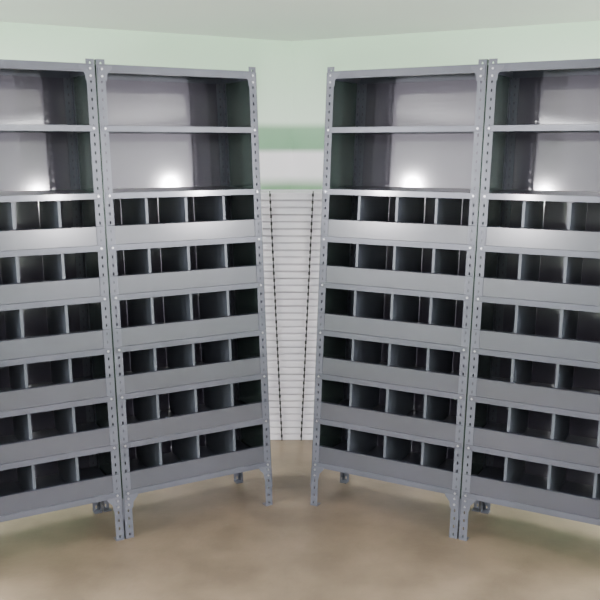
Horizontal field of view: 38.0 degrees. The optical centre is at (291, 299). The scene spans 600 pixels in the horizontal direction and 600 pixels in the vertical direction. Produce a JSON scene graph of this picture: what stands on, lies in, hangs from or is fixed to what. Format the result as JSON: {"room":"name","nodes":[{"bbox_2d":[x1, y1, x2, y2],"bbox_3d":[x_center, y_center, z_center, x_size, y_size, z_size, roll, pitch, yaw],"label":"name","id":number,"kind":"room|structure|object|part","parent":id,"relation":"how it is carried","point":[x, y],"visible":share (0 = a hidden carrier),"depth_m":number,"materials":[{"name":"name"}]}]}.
{"room":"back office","nodes":[
{"label":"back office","id":0,"kind":"room"},
{"bbox_2d":[0,22,290,189],"bbox_3d":[-1.770,-0.469,5.553,4.017,2.500,0.080,-6,11,-29],"label":"wall","id":1,"kind":"structure","parent":0,"point":[271,59],"depth_m":5.93,"materials":[{"name":"paint"}]},
{"bbox_2d":[0,440,599,599],"bbox_3d":[0.000,1.409,2.330,7.200,0.080,9.300,0,10,0],"label":"floor","id":2,"kind":"structure","parent":0,"point":[214,538],"depth_m":3.85,"materials":[{"name":"concrete"}]},
{"bbox_2d":[0,58,123,540],"bbox_3d":[-1.211,0.041,3.770,0.794,2.115,0.480,-6,12,-30],"label":"metal shelving unit","id":3,"kind":"object","parent":2,"relation":"on","point":[59,442],"visible":1,"depth_m":3.84,"materials":[{"name":"paint"}]},
{"bbox_3d":[-1.305,-0.070,3.920,0.777,1.900,0.097,-6,12,-30],"label":"panel","id":4,"kind":"part","parent":3,"relation":"part of","materials":[{"name":"paint"}]},
{"bbox_2d":[94,59,272,538],"bbox_3d":[-0.547,-0.026,4.149,0.794,2.115,0.480,-6,12,-30],"label":"metal shelving unit","id":5,"kind":"object","parent":2,"relation":"on","point":[179,147],"visible":0.84,"depth_m":4.13,"materials":[{"name":"paint"}]},
{"bbox_3d":[-0.641,-0.136,4.299,0.777,1.900,0.097,-6,12,-30],"label":"panel","id":6,"kind":"part","parent":5,"relation":"part of","materials":[{"name":"paint"}]},
{"bbox_2d":[261,190,321,440],"bbox_3d":[-0.005,0.075,5.347,1.909,1.500,0.434,0,10,0],"label":"panel","id":7,"kind":"object","parent":2,"relation":"on","point":[291,219],"visible":0.09,"depth_m":5.14,"materials":[{"name":"paint"}]},
{"bbox_2d":[310,59,488,538],"bbox_3d":[0.547,-0.026,4.149,0.794,2.115,0.480,6,12,30],"label":"metal shelving unit","id":8,"kind":"object","parent":2,"relation":"on","point":[403,147],"visible":0.78,"depth_m":4.14,"materials":[{"name":"paint"}]},
{"bbox_3d":[0.641,-0.136,4.299,0.777,1.900,0.097,6,12,30],"label":"panel","id":9,"kind":"part","parent":8,"relation":"part of","materials":[{"name":"paint"}]},
{"bbox_2d":[459,58,599,540],"bbox_3d":[1.211,0.041,3.770,0.794,2.115,0.480,6,12,30],"label":"metal shelving unit","id":10,"kind":"object","parent":2,"relation":"on","point":[532,440],"visible":1,"depth_m":3.83,"materials":[{"name":"paint"}]},
{"bbox_3d":[1.305,-0.070,3.920,0.777,1.900,0.097,6,12,30],"label":"panel","id":11,"kind":"part","parent":10,"relation":"part of","materials":[{"name":"paint"}]},
{"bbox_2d":[0,0,599,40],"bbox_3d":[0.000,-1.132,1.882,7.200,0.080,9.300,0,10,0],"label":"ceiling","id":12,"kind":"structure","parent":0,"point":[282,20],"depth_m":5.04,"materials":[{"name":"white paint"}]},
{"bbox_2d":[291,21,599,189],"bbox_3d":[1.770,-0.469,5.553,4.017,2.500,0.080,6,11,29],"label":"wall","id":13,"kind":"structure","parent":0,"point":[310,59],"depth_m":5.91,"materials":[{"name":"paint"}]}
]}

